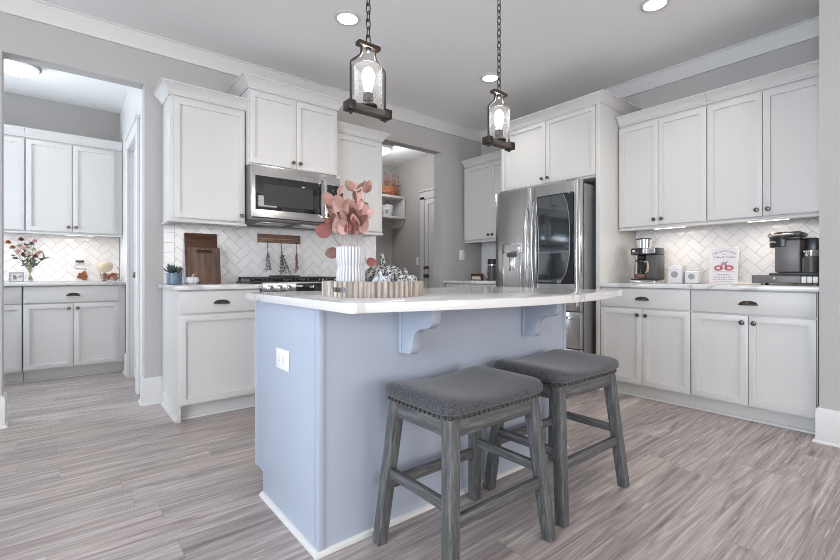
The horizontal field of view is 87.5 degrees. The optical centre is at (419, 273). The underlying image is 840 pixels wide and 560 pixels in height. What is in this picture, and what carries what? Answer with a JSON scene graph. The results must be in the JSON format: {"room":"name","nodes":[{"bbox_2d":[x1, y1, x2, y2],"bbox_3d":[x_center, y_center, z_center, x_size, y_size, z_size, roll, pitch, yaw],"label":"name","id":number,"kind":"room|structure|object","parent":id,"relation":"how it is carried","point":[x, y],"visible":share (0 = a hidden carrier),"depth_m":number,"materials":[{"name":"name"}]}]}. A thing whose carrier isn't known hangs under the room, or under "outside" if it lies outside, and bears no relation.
{"room":"kitchen","nodes":[
{"label":"kitchen","id":0,"kind":"room"},
{"bbox_2d":[4,92,119,281],"bbox_3d":[-4.160,-0.398,4.236,2.275,2.743,0.120,0,0,-39],"label":"wall","id":1,"kind":"structure","parent":0,"point":[19,110],"depth_m":4.52,"materials":[{"name":"paint"}]},
{"bbox_2d":[4,124,26,233],"bbox_3d":[-4.064,-0.872,3.989,0.712,0.979,0.375,0,0,-39],"label":"upper cabinet","id":2,"kind":"object","parent":1,"relation":"attached to","point":[14,136],"visible":0.78,"depth_m":4.07,"materials":[{"name":"paint"}]},
{"bbox_2d":[4,233,118,281],"bbox_3d":[-3.966,-0.162,4.310,1.670,0.474,0.005,0,0,-39],"label":"tiled wall","id":3,"kind":"structure","parent":1,"relation":"attached to","point":[61,265],"depth_m":4.52,"materials":[{"name":"grey tile"}]},
{"bbox_2d":[75,251,83,261],"bbox_3d":[-3.572,-0.183,4.607,0.075,0.124,0.030,0,0,-39],"label":"wall outlet","id":4,"kind":"object","parent":3,"relation":"attached to","point":[79,255],"visible":1,"depth_m":4.61,"materials":[{"name":"white plastic"}]},
{"bbox_2d":[25,127,121,237],"bbox_3d":[-3.493,-0.872,4.452,0.753,0.979,0.375,0,0,-39],"label":"upper cabinet","id":5,"kind":"object","parent":1,"relation":"attached to","point":[73,183],"visible":1,"depth_m":4.32,"materials":[{"name":"paint"}]},
{"bbox_2d":[120,87,141,377],"bbox_3d":[-2.677,-0.398,4.135,0.100,2.743,1.905,0,0,-39],"label":"wall","id":6,"kind":"structure","parent":0,"point":[132,105],"depth_m":4.12,"materials":[{"name":"paint"}]},
{"bbox_2d":[123,353,125,375],"bbox_3d":[-2.859,0.879,4.257,0.028,0.190,0.215,0,0,-39],"label":"baseboard","id":7,"kind":"structure","parent":6,"relation":"attached to","point":[124,371],"depth_m":4.26,"materials":[{"name":"paint"}]},
{"bbox_2d":[124,114,139,394],"bbox_3d":[-2.533,-0.153,3.849,0.034,2.255,0.840,0,0,-39],"label":"door frame","id":8,"kind":"structure","parent":6,"relation":"attached to","point":[133,133],"depth_m":3.59,"materials":[{"name":"paint"}]},
{"bbox_2d":[133,150,134,377],"bbox_3d":[-2.504,-0.093,3.872,0.102,2.119,0.624,0,0,-39],"label":"door","id":9,"kind":"structure","parent":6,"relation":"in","point":[134,150],"depth_m":4.06,"materials":[{"name":"paint"}]},
{"bbox_2d":[166,273,181,284],"bbox_3d":[-1.736,0.034,3.099,0.098,0.082,0.098,0,0,-39],"label":"pot","id":10,"kind":"object","parent":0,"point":[172,278],"depth_m":3.06,"materials":[{"name":"blue ceramic"}]},
{"bbox_2d":[0,12,480,395],"bbox_3d":[-2.178,-0.398,3.236,7.494,2.743,0.120,0,0,-39],"label":"wall","id":11,"kind":"structure","parent":0,"point":[23,40],"depth_m":3.30,"materials":[{"name":"paint"}]},
{"bbox_2d":[0,392,9,428],"bbox_3d":[-3.790,0.874,1.911,2.920,0.200,0.148,0,0,-39],"label":"baseboard","id":12,"kind":"structure","parent":11,"relation":"attached to","point":[4,422],"depth_m":2.77,"materials":[{"name":"paint"}]},
{"bbox_2d":[138,375,161,405],"bbox_3d":[-2.046,0.874,3.325,0.141,0.200,0.148,0,0,-39],"label":"baseboard","id":13,"kind":"structure","parent":11,"relation":"attached to","point":[150,387],"depth_m":3.28,"materials":[{"name":"paint"}]},
{"bbox_2d":[153,77,248,228],"bbox_3d":[-1.638,-0.858,3.348,0.641,0.972,0.376,0,0,-39],"label":"upper cabinet","id":14,"kind":"object","parent":11,"relation":"attached to","point":[203,129],"visible":0.98,"depth_m":3.23,"materials":[{"name":"paint"}]},
{"bbox_2d":[163,223,375,283],"bbox_3d":[-1.205,-0.162,3.942,1.925,0.474,0.005,0,0,-39],"label":"tiled wall","id":15,"kind":"structure","parent":11,"relation":"attached to","point":[241,255],"depth_m":3.78,"materials":[{"name":"grey tile"}]},
{"bbox_2d":[257,234,299,244],"bbox_3d":[-1.240,-0.302,3.884,0.385,0.090,0.040,0,0,-39],"label":"rack","id":16,"kind":"object","parent":15,"relation":"attached to","point":[266,238],"visible":1,"depth_m":3.88,"materials":[{"name":"brown wood"}]},
{"bbox_2d":[265,245,271,270],"bbox_3d":[-1.314,-0.144,3.799,0.060,0.244,0.032,0,0,-39],"label":"bunch","id":17,"kind":"object","parent":16,"relation":"hanging from","point":[268,254],"visible":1,"depth_m":3.79,"materials":[{"name":"plant"}]},
{"bbox_2d":[279,244,290,274],"bbox_3d":[-1.199,-0.119,3.895,0.117,0.294,0.037,0,0,-39],"label":"bunch","id":18,"kind":"object","parent":16,"relation":"hanging from","point":[282,256],"visible":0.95,"depth_m":3.88,"materials":[{"name":"plant"}]},
{"bbox_2d":[294,246,298,272],"bbox_3d":[-1.114,-0.135,3.961,0.041,0.260,0.034,0,0,-39],"label":"bunch","id":19,"kind":"object","parent":16,"relation":"hanging from","point":[296,254],"visible":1,"depth_m":3.96,"materials":[{"name":"red plant"}]},
{"bbox_2d":[226,72,344,176],"bbox_3d":[-1.119,-1.179,3.728,0.884,0.665,0.440,0,0,-39],"label":"upper cabinet","id":20,"kind":"object","parent":11,"relation":"attached to","point":[287,126],"visible":0.94,"depth_m":3.56,"materials":[{"name":"paint"}]},
{"bbox_2d":[245,164,339,229],"bbox_3d":[-1.103,-0.623,3.709,0.758,0.432,0.479,0,0,-39],"label":"microwave","id":21,"kind":"object","parent":20,"relation":"attached to","point":[274,196],"visible":0.73,"depth_m":3.51,"materials":[{"name":"grey metal"}]},
{"bbox_2d":[331,121,390,236],"bbox_3d":[-0.618,-0.858,4.175,0.576,0.972,0.376,0,0,-39],"label":"upper cabinet","id":22,"kind":"object","parent":11,"relation":"attached to","point":[359,149],"visible":0.62,"depth_m":4.08,"materials":[{"name":"paint"}]},
{"bbox_2d":[0,0,818,142],"bbox_3d":[-1.020,-1.713,1.968,7.294,0.112,3.308,0,0,-39],"label":"trim","id":23,"kind":"structure","parent":11,"relation":"attached to","point":[39,11],"depth_m":3.42,"materials":[{"name":"paint"}]},
{"bbox_2d":[459,250,464,259],"bbox_3d":[0.512,-0.229,5.334,0.085,0.118,0.009,0,0,-39],"label":"light switch","id":24,"kind":"object","parent":11,"relation":"attached to","point":[461,252],"visible":1,"depth_m":5.33,"materials":[{"name":"white plastic"}]},
{"bbox_2d":[376,165,391,265],"bbox_3d":[-1.140,-0.398,6.556,1.700,2.743,0.120,0,0,-39],"label":"wall","id":25,"kind":"structure","parent":0,"point":[383,242],"depth_m":6.96,"materials":[{"name":"paint"}]},
{"bbox_2d":[382,194,405,228],"bbox_3d":[-0.950,-0.951,6.399,1.585,0.470,0.360,0,0,-39],"label":"wall shelf","id":26,"kind":"object","parent":25,"relation":"attached to","point":[396,220],"visible":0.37,"depth_m":6.79,"materials":[{"name":"paint"}]},
{"bbox_2d":[382,201,392,215],"bbox_3d":[-0.494,-0.987,6.642,0.180,0.231,0.180,0,0,-39],"label":"lantern","id":27,"kind":"object","parent":26,"relation":"on","point":[387,209],"visible":0.91,"depth_m":6.58,"materials":[{"name":"ceramic"}]},
{"bbox_2d":[382,206,392,215],"bbox_3d":[-0.494,-0.942,6.642,0.170,0.140,0.170,0,0,-39],"label":"jar","id":28,"kind":"object","parent":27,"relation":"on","point":[386,210],"depth_m":6.57,"materials":[{"name":"white ceramic"}]},
{"bbox_2d":[382,172,398,195],"bbox_3d":[-0.478,-1.356,6.702,0.349,0.346,0.253,0,0,-39],"label":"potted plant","id":29,"kind":"object","parent":26,"relation":"on","point":[390,190],"visible":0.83,"depth_m":6.62,"materials":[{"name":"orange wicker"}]},
{"bbox_2d":[382,145,430,166],"bbox_3d":[-0.534,-1.742,5.808,1.700,0.052,1.805,0,0,-39],"label":"ceiling","id":30,"kind":"structure","parent":0,"point":[398,155],"depth_m":6.41,"materials":[{"name":"paint"}]},
{"bbox_2d":[382,143,392,154],"bbox_3d":[-0.515,-1.639,5.827,0.306,0.154,0.306,0,0,-39],"label":"flush ceiling light","id":31,"kind":"object","parent":30,"relation":"attached to","point":[386,148],"visible":0.4,"depth_m":5.74,"materials":[{"name":"white glass"}]},
{"bbox_2d":[4,0,818,130],"bbox_3d":[-0.186,-1.819,0.944,7.700,0.100,10.300,0,0,-39],"label":"ceiling","id":32,"kind":"structure","parent":0,"point":[434,55],"depth_m":3.32,"materials":[{"name":"paint"}]},
{"bbox_2d":[4,58,41,77],"bbox_3d":[-3.319,-1.692,3.617,0.306,0.154,0.306,0,0,-39],"label":"flush ceiling light","id":33,"kind":"object","parent":32,"relation":"attached to","point":[15,68],"visible":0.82,"depth_m":3.58,"materials":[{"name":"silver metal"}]},
{"bbox_2d":[334,10,360,25],"bbox_3d":[-0.501,-1.764,3.031,0.180,0.009,0.180,0,0,-39],"label":"recessed light","id":34,"kind":"object","parent":32,"relation":"in","point":[346,18],"visible":1,"depth_m":3.03,"materials":[{"name":"paint"}]},
{"bbox_2d":[343,0,391,122],"bbox_3d":[-0.222,-1.221,1.880,0.216,1.107,0.124,0,0,-39],"label":"pendant lamp","id":35,"kind":"object","parent":32,"relation":"hanging from","point":[367,107],"visible":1,"depth_m":1.87,"materials":[{"name":"clear glass"}]},
{"bbox_2d":[361,92,377,107],"bbox_3d":[-0.222,-0.744,1.880,0.080,0.060,0.080,0,0,-39],"label":"socket","id":36,"kind":"object","parent":35,"relation":"attached to","point":[367,102],"depth_m":1.86,"materials":[{"name":"silver metal"}]},
{"bbox_2d":[480,73,499,82],"bbox_3d":[0.633,-1.764,3.951,0.180,0.009,0.180,0,0,-39],"label":"recessed light","id":37,"kind":"object","parent":32,"relation":"in","point":[490,77],"visible":0.83,"depth_m":3.94,"materials":[{"name":"paint"}]},
{"bbox_2d":[482,0,514,151],"bbox_3d":[0.434,-1.226,2.412,0.216,1.083,0.124,0,0,-39],"label":"pendant lamp","id":38,"kind":"object","parent":32,"relation":"hanging from","point":[499,141],"visible":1,"depth_m":2.40,"materials":[{"name":"clear glass"}]},
{"bbox_2d":[495,129,505,140],"bbox_3d":[0.434,-0.761,2.412,0.080,0.060,0.080,0,0,-39],"label":"socket","id":39,"kind":"object","parent":38,"relation":"attached to","point":[498,132],"depth_m":2.39,"materials":[{"name":"silver metal"}]},
{"bbox_2d":[640,0,670,11],"bbox_3d":[1.536,-1.764,2.868,0.180,0.009,0.180,0,0,-39],"label":"recessed light","id":40,"kind":"object","parent":32,"relation":"in","point":[647,5],"visible":1,"depth_m":2.88,"materials":[{"name":"paint"}]},
{"bbox_2d":[0,371,839,559],"bbox_3d":[-0.186,1.024,0.944,7.700,0.100,10.300,0,0,-39],"label":"floor","id":41,"kind":"structure","parent":0,"point":[88,471],"depth_m":1.96,"materials":[{"name":"wood"}]},
{"bbox_2d":[4,286,22,384],"bbox_3d":[-3.978,0.540,3.881,0.710,0.868,0.651,0,0,-39],"label":"base cabinet","id":42,"kind":"object","parent":41,"relation":"on","point":[13,295],"visible":0.69,"depth_m":3.85,"materials":[{"name":"paint"}]},
{"bbox_2d":[23,285,124,382],"bbox_3d":[-3.405,0.540,4.345,0.755,0.868,0.651,0,0,-39],"label":"base cabinet","id":43,"kind":"object","parent":41,"relation":"on","point":[69,330],"visible":0.96,"depth_m":4.11,"materials":[{"name":"paint"}]},
{"bbox_2d":[4,281,125,285],"bbox_3d":[-3.690,0.090,4.115,1.492,0.030,0.647,0,0,-39],"label":"countertop","id":44,"kind":"structure","parent":43,"relation":"on","point":[28,283],"depth_m":4.08,"materials":[{"name":"stone"}]},
{"bbox_2d":[9,272,23,281],"bbox_3d":[-3.821,0.030,4.153,0.105,0.092,0.024,0,0,-39],"label":"picture frame","id":45,"kind":"object","parent":44,"relation":"on","point":[13,276],"visible":0.98,"depth_m":4.15,"materials":[{"name":"paper"}]},
{"bbox_2d":[10,273,21,280],"bbox_3d":[-3.822,0.031,4.153,0.085,0.072,0.004,0,-8,-39],"label":"picture","id":46,"kind":"object","parent":45,"relation":"attached to","point":[13,276],"depth_m":4.15,"materials":[{"name":"paper"}]},
{"bbox_2d":[76,267,87,280],"bbox_3d":[-3.487,0.002,4.526,0.106,0.149,0.034,0,0,-39],"label":"card","id":47,"kind":"object","parent":44,"relation":"on","point":[81,272],"visible":0.99,"depth_m":4.52,"materials":[{"name":"paper"}]},
{"bbox_2d":[77,271,87,279],"bbox_3d":[-3.478,0.016,4.521,0.097,0.100,0.006,0,-8,-39],"label":"print","id":48,"kind":"object","parent":47,"relation":"attached to","point":[81,275],"depth_m":4.52,"materials":[{"name":"orange paper"}]},
{"bbox_2d":[97,261,112,280],"bbox_3d":[-3.210,-0.026,4.469,0.136,0.203,0.088,0,0,-39],"label":"mushroom","id":49,"kind":"object","parent":44,"relation":"on","point":[105,266],"visible":0.94,"depth_m":4.45,"materials":[{"name":"beige ceramic"}]},
{"bbox_3d":[-3.245,-0.001,4.592,0.176,0.148,0.176,0,0,-39],"label":"glass bowl","id":50,"kind":"object","parent":44,"relation":"on","visible":0},
{"bbox_2d":[101,273,118,279],"bbox_3d":[-3.243,0.028,4.587,0.151,0.084,0.149,0,0,-39],"label":"pods","id":51,"kind":"object","parent":50,"relation":"in","point":[113,276],"visible":0.94,"depth_m":4.57,"materials":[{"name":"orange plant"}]},
{"bbox_3d":[-3.725,-0.008,4.189,0.086,0.163,0.086,0,0,-39],"label":"flower vase","id":52,"kind":"object","parent":44,"relation":"on","visible":0},
{"bbox_2d":[5,237,48,280],"bbox_3d":[-3.737,-0.144,4.171,0.324,0.414,0.154,0,0,-39],"label":"bunch","id":53,"kind":"object","parent":52,"relation":"in","point":[32,260],"visible":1,"depth_m":4.18,"materials":[{"name":"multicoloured plant"}]},
{"bbox_2d":[160,289,259,422],"bbox_3d":[-1.554,0.540,3.239,0.546,0.868,0.651,0,0,-39],"label":"base cabinet","id":54,"kind":"object","parent":41,"relation":"on","point":[208,336],"visible":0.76,"depth_m":3.01,"materials":[{"name":"paint"}]},
{"bbox_2d":[158,283,261,289],"bbox_3d":[-1.559,0.090,3.237,0.560,0.030,0.646,0,0,-39],"label":"countertop","id":55,"kind":"structure","parent":54,"relation":"on","point":[213,286],"depth_m":3.02,"materials":[{"name":"stone"}]},
{"bbox_2d":[162,264,183,284],"bbox_3d":[-1.733,0.001,3.095,0.153,0.149,0.115,0,0,-39],"label":"potted succulent","id":56,"kind":"object","parent":55,"relation":"on","point":[173,278],"visible":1,"depth_m":3.07,"materials":[{"name":"green plant"}]},
{"bbox_2d":[185,274,198,283],"bbox_3d":[-1.657,0.035,3.188,0.092,0.079,0.093,0,0,-39],"label":"pumpkin","id":57,"kind":"object","parent":55,"relation":"on","point":[189,280],"visible":0.94,"depth_m":3.16,"materials":[{"name":"white ceramic"}]},
{"bbox_2d":[184,233,216,283],"bbox_3d":[-1.723,-0.122,3.463,0.236,0.399,0.079,0,0,-39],"label":"cutting board","id":58,"kind":"object","parent":55,"relation":"on","point":[200,240],"visible":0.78,"depth_m":3.46,"materials":[{"name":"brown wood"}]},
{"bbox_2d":[187,247,220,283],"bbox_3d":[-1.692,-0.064,3.440,0.232,0.284,0.062,0,0,-39],"label":"cutting board","id":59,"kind":"object","parent":55,"relation":"on","point":[205,266],"visible":0.96,"depth_m":3.43,"materials":[{"name":"brown wood"}]},
{"bbox_2d":[236,276,335,291],"bbox_3d":[-1.022,0.499,3.624,0.758,0.950,0.699,0,0,-39],"label":"gas range","id":60,"kind":"object","parent":41,"relation":"on","point":[313,284],"visible":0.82,"depth_m":3.35,"materials":[{"name":"silver metal"}]},
{"bbox_2d":[269,275,299,276],"bbox_3d":[-1.159,0.018,3.747,0.180,0.011,0.240,0,0,-39],"label":"griddle plate","id":61,"kind":"object","parent":60,"relation":"on","point":[269,275],"visible":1,"depth_m":3.66,"materials":[{"name":"grey metal"}]},
{"bbox_2d":[236,276,335,283],"bbox_3d":[-1.050,0.049,3.659,0.750,0.050,0.606,0,0,-39],"label":"cooktop","id":62,"kind":"object","parent":60,"relation":"in","point":[257,280],"depth_m":3.42,"materials":[{"name":"metal"}]},
{"bbox_2d":[255,301,568,559],"bbox_3d":[0.079,0.546,2.174,1.533,0.856,0.889,0,0,-39],"label":"kitchen island","id":63,"kind":"object","parent":41,"relation":"on","point":[322,402],"visible":0.62,"depth_m":1.69,"materials":[{"name":"paint"}]},
{"bbox_2d":[278,354,285,364],"bbox_3d":[-0.551,0.341,1.749,0.003,0.034,0.079,0,0,-39],"label":"receptacle","id":64,"kind":"object","parent":63,"relation":"attached to","point":[281,357],"depth_m":1.75,"materials":[{"name":"white plastic"}]},
{"bbox_2d":[276,347,288,371],"bbox_3d":[-0.548,0.341,1.751,0.005,0.082,0.125,0,0,-39],"label":"outlet plate","id":65,"kind":"object","parent":63,"relation":"attached to","point":[282,353],"depth_m":1.75,"materials":[{"name":"white plastic"}]},
{"bbox_2d":[246,286,621,313],"bbox_3d":[0.177,0.102,2.109,1.639,0.032,1.083,0,0,-39],"label":"island countertop","id":66,"kind":"structure","parent":63,"relation":"on","point":[483,297],"depth_m":1.60,"materials":[{"name":"stone"}]},
{"bbox_2d":[322,280,422,297],"bbox_3d":[-0.190,0.057,1.777,0.407,0.058,0.407,0,0,-39],"label":"round tray","id":67,"kind":"object","parent":66,"relation":"on","point":[391,289],"visible":0.89,"depth_m":1.60,"materials":[{"name":"brown wood"}]},
{"bbox_2d":[336,246,365,291],"bbox_3d":[-0.271,-0.015,1.718,0.115,0.178,0.114,0,0,30],"label":"ribbed vase","id":68,"kind":"object","parent":67,"relation":"on","point":[350,260],"visible":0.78,"depth_m":1.67,"materials":[{"name":"white ceramic"}]},
{"bbox_2d":[315,180,377,265],"bbox_3d":[-0.289,-0.165,1.694,0.246,0.418,0.132,0,0,-2],"label":"bouquet","id":69,"kind":"object","parent":68,"relation":"in","point":[353,217],"visible":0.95,"depth_m":1.69,"materials":[{"name":"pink plant"}]},
{"bbox_2d":[372,270,390,281],"bbox_3d":[-0.150,0.030,1.713,0.077,0.086,0.077,0,0,-9],"label":"pumpkin","id":70,"kind":"object","parent":67,"relation":"on","point":[381,278],"visible":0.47,"depth_m":1.69,"materials":[{"name":"white ceramic"}]},
{"bbox_2d":[365,254,402,281],"bbox_3d":[-0.155,-0.007,1.864,0.171,0.158,0.169,0,0,31],"label":"pumpkin","id":71,"kind":"object","parent":67,"relation":"on","point":[393,272],"visible":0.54,"depth_m":1.80,"materials":[{"name":"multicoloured fabric"}]},
{"bbox_2d":[396,268,418,280],"bbox_3d":[-0.051,0.024,1.761,0.090,0.098,0.090,0,0,-9],"label":"pumpkin","id":72,"kind":"object","parent":67,"relation":"on","point":[406,277],"visible":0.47,"depth_m":1.73,"materials":[{"name":"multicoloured fabric"}]},
{"bbox_2d":[372,365,555,559],"bbox_3d":[0.164,0.680,1.600,0.534,0.594,0.415,0,0,-39],"label":"counter stool","id":73,"kind":"object","parent":41,"relation":"on","point":[470,400],"visible":1,"depth_m":1.53,"materials":[{"name":"grey wood"}]},
{"bbox_2d":[446,283,495,286],"bbox_3d":[0.794,0.540,4.992,0.656,0.868,0.845,0,0,-39],"label":"base cabinet","id":74,"kind":"object","parent":41,"relation":"on","point":[447,284],"visible":0.02,"depth_m":4.88,"materials":[{"name":"paint"}]},
{"bbox_2d":[443,280,495,283],"bbox_3d":[0.790,0.090,5.000,0.650,0.030,0.865,0,0,-39],"label":"countertop","id":75,"kind":"structure","parent":74,"relation":"on","point":[444,281],"depth_m":4.84,"materials":[{"name":"stone"}]},
{"bbox_2d":[471,274,483,279],"bbox_3d":[0.690,0.036,5.308,0.041,0.078,0.175,0,0,-39],"label":"wooden box","id":76,"kind":"object","parent":75,"relation":"on","point":[473,276],"visible":0.94,"depth_m":5.28,"materials":[{"name":"brown wood"}]},
{"bbox_2d":[487,259,495,280],"bbox_3d":[0.825,-0.048,4.995,0.141,0.247,0.134,0,0,-39],"label":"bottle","id":77,"kind":"object","parent":75,"relation":"on","point":[491,270],"visible":0.78,"depth_m":4.94,"materials":[{"name":"metal"}]},
{"bbox_2d":[496,178,595,353],"bbox_3d":[1.285,0.086,4.171,0.829,1.775,0.910,0,0,-39],"label":"refrigerator","id":78,"kind":"object","parent":41,"relation":"on","point":[546,234],"visible":0.57,"depth_m":3.77,"materials":[{"name":"silver metal"}]},
{"bbox_2d":[483,349,629,527],"bbox_3d":[0.625,0.680,2.004,0.534,0.594,0.415,0,0,-39],"label":"counter stool","id":79,"kind":"object","parent":41,"relation":"on","point":[563,374],"visible":0.88,"depth_m":1.91,"materials":[{"name":"grey wood"}]},
{"bbox_2d":[492,89,641,390],"bbox_3d":[1.382,-0.263,4.239,0.692,2.473,1.192,0,0,-39],"label":"refrigerator surround","id":80,"kind":"object","parent":41,"relation":"on","point":[578,138],"visible":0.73,"depth_m":3.85,"materials":[{"name":"paint"}]},
{"bbox_2d":[601,287,694,408],"bbox_3d":[1.944,0.540,3.573,0.656,0.868,0.675,0,0,-39],"label":"base cabinet","id":81,"kind":"object","parent":41,"relation":"on","point":[647,330],"visible":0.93,"depth_m":3.35,"materials":[{"name":"paint"}]},
{"bbox_2d":[691,289,818,434],"bbox_3d":[2.371,0.540,3.047,0.656,0.868,0.675,0,0,-39],"label":"base cabinet","id":82,"kind":"object","parent":41,"relation":"on","point":[755,353],"visible":0.94,"depth_m":2.83,"materials":[{"name":"paint"}]},
{"bbox_2d":[599,282,818,291],"bbox_3d":[2.165,0.090,3.305,0.650,0.030,1.368,0,0,-39],"label":"countertop","id":83,"kind":"structure","parent":82,"relation":"on","point":[765,287],"depth_m":3.02,"materials":[{"name":"stone"}]},
{"bbox_2d":[630,238,664,282],"bbox_3d":[1.921,-0.114,3.706,0.192,0.379,0.207,0,0,-39],"label":"coffee maker","id":84,"kind":"object","parent":83,"relation":"on","point":[650,261],"visible":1,"depth_m":3.65,"materials":[{"name":"metal"}]},
{"bbox_2d":[667,263,686,282],"bbox_3d":[2.083,-0.006,3.552,0.114,0.162,0.112,0,0,-39],"label":"canister","id":85,"kind":"object","parent":83,"relation":"on","point":[675,273],"visible":0.96,"depth_m":3.51,"materials":[{"name":"white ceramic"}]},
{"bbox_2d":[685,267,702,283],"bbox_3d":[2.154,0.009,3.453,0.100,0.132,0.098,0,0,-39],"label":"canister","id":86,"kind":"object","parent":83,"relation":"on","point":[693,276],"visible":1,"depth_m":3.42,"materials":[{"name":"white ceramic"}]},
{"bbox_2d":[709,247,738,283],"bbox_3d":[2.360,-0.063,3.405,0.046,0.279,0.188,0,0,-39],"label":"printed sign","id":87,"kind":"object","parent":83,"relation":"on","point":[724,262],"visible":0.99,"depth_m":3.40,"materials":[{"name":"paper"}]},
{"bbox_2d":[712,271,734,281],"bbox_3d":[2.347,0.021,3.394,0.001,0.078,0.148,9,-6,-39],"label":"print","id":88,"kind":"object","parent":87,"relation":"attached to","point":[728,271],"depth_m":3.39},
{"bbox_2d":[714,261,733,270],"bbox_3d":[2.354,-0.063,3.400,0.001,0.078,0.132,9,-6,-39],"label":"artwork","id":89,"kind":"object","parent":87,"relation":"attached to","point":[718,265],"depth_m":3.40,"materials":[{"name":"red paper"}]},
{"bbox_2d":[732,282,762,284],"bbox_3d":[2.310,0.066,3.089,0.080,0.018,0.168,0,0,-39],"label":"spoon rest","id":90,"kind":"object","parent":83,"relation":"on","point":[737,283],"visible":0.89,"depth_m":3.07,"materials":[{"name":"beige ceramic"}]},
{"bbox_2d":[752,275,818,285],"bbox_3d":[2.526,0.042,3.000,0.337,0.066,0.352,0,0,-39],"label":"storage box","id":91,"kind":"object","parent":83,"relation":"on","point":[792,279],"visible":0.94,"depth_m":2.89,"materials":[{"name":"black plastic"}]},
{"bbox_2d":[767,231,818,274],"bbox_3d":[2.527,-0.140,2.968,0.255,0.298,0.285,0,0,-39],"label":"brewer","id":92,"kind":"object","parent":91,"relation":"on","point":[795,254],"visible":0.94,"depth_m":2.92,"materials":[{"name":"grey plastic"}]},
{"bbox_2d":[803,250,818,272],"bbox_3d":[2.522,-0.082,2.828,0.070,0.146,0.075,0,0,-39],"label":"cup","id":93,"kind":"object","parent":92,"relation":"on","point":[811,259],"depth_m":2.80,"materials":[{"name":"grey metal"}]},
{"bbox_2d":[392,37,818,284],"bbox_3d":[1.215,-0.398,5.097,0.120,2.743,5.353,0,0,-39],"label":"wall","id":94,"kind":"structure","parent":0,"point":[417,175],"depth_m":3.93,"materials":[{"name":"paint"}]},
{"bbox_2d":[419,188,433,287],"bbox_3d":[0.321,-0.123,6.076,0.034,2.195,1.035,0,0,-39],"label":"door frame","id":95,"kind":"structure","parent":94,"relation":"attached to","point":[428,193],"depth_m":6.41,"materials":[{"name":"paint"}]},
{"bbox_2d":[423,198,433,287],"bbox_3d":[0.307,-0.058,6.056,0.079,2.047,0.830,0,0,-39],"label":"door","id":96,"kind":"structure","parent":94,"relation":"in","point":[429,203],"depth_m":6.33,"materials":[{"name":"paint"}]},
{"bbox_2d":[461,150,501,242],"bbox_3d":[0.904,-0.864,5.076,0.379,0.984,0.835,0,0,-39],"label":"upper cabinet","id":97,"kind":"object","parent":94,"relation":"attached to","point":[483,173],"visible":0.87,"depth_m":5.09,"materials":[{"name":"paint"}]},
{"bbox_2d":[482,218,818,284],"bbox_3d":[1.810,-0.162,4.261,0.005,0.474,3.262,0,0,-39],"label":"tiled wall","id":98,"kind":"structure","parent":94,"relation":"attached to","point":[691,247],"depth_m":3.51,"materials":[{"name":"grey tile"}]},
{"bbox_2d":[616,92,718,231],"bbox_3d":[2.056,-0.864,3.656,0.379,0.984,0.675,0,0,-39],"label":"upper cabinet","id":99,"kind":"object","parent":94,"relation":"attached to","point":[663,148],"visible":0.96,"depth_m":3.55,"materials":[{"name":"paint"}]},
{"bbox_2d":[704,60,818,224],"bbox_3d":[2.479,-0.864,3.134,0.379,0.984,0.665,0,0,-39],"label":"upper cabinet","id":100,"kind":"object","parent":94,"relation":"attached to","point":[763,131],"visible":0.85,"depth_m":3.02,"materials":[{"name":"paint"}]},
{"bbox_2d":[819,0,839,410],"bbox_3d":[4.054,-0.398,1.045,0.814,2.743,4.517,0,0,-39],"label":"wall","id":101,"kind":"structure","parent":0,"point":[829,10],"depth_m":2.51,"materials":[{"name":"paint"}]},
{"bbox_2d":[812,406,839,447],"bbox_3d":[3.741,0.874,0.810,0.088,0.200,4.545,0,0,-39],"label":"baseboard","id":102,"kind":"structure","parent":101,"relation":"attached to","point":[827,421],"depth_m":2.50,"materials":[{"name":"paint"}]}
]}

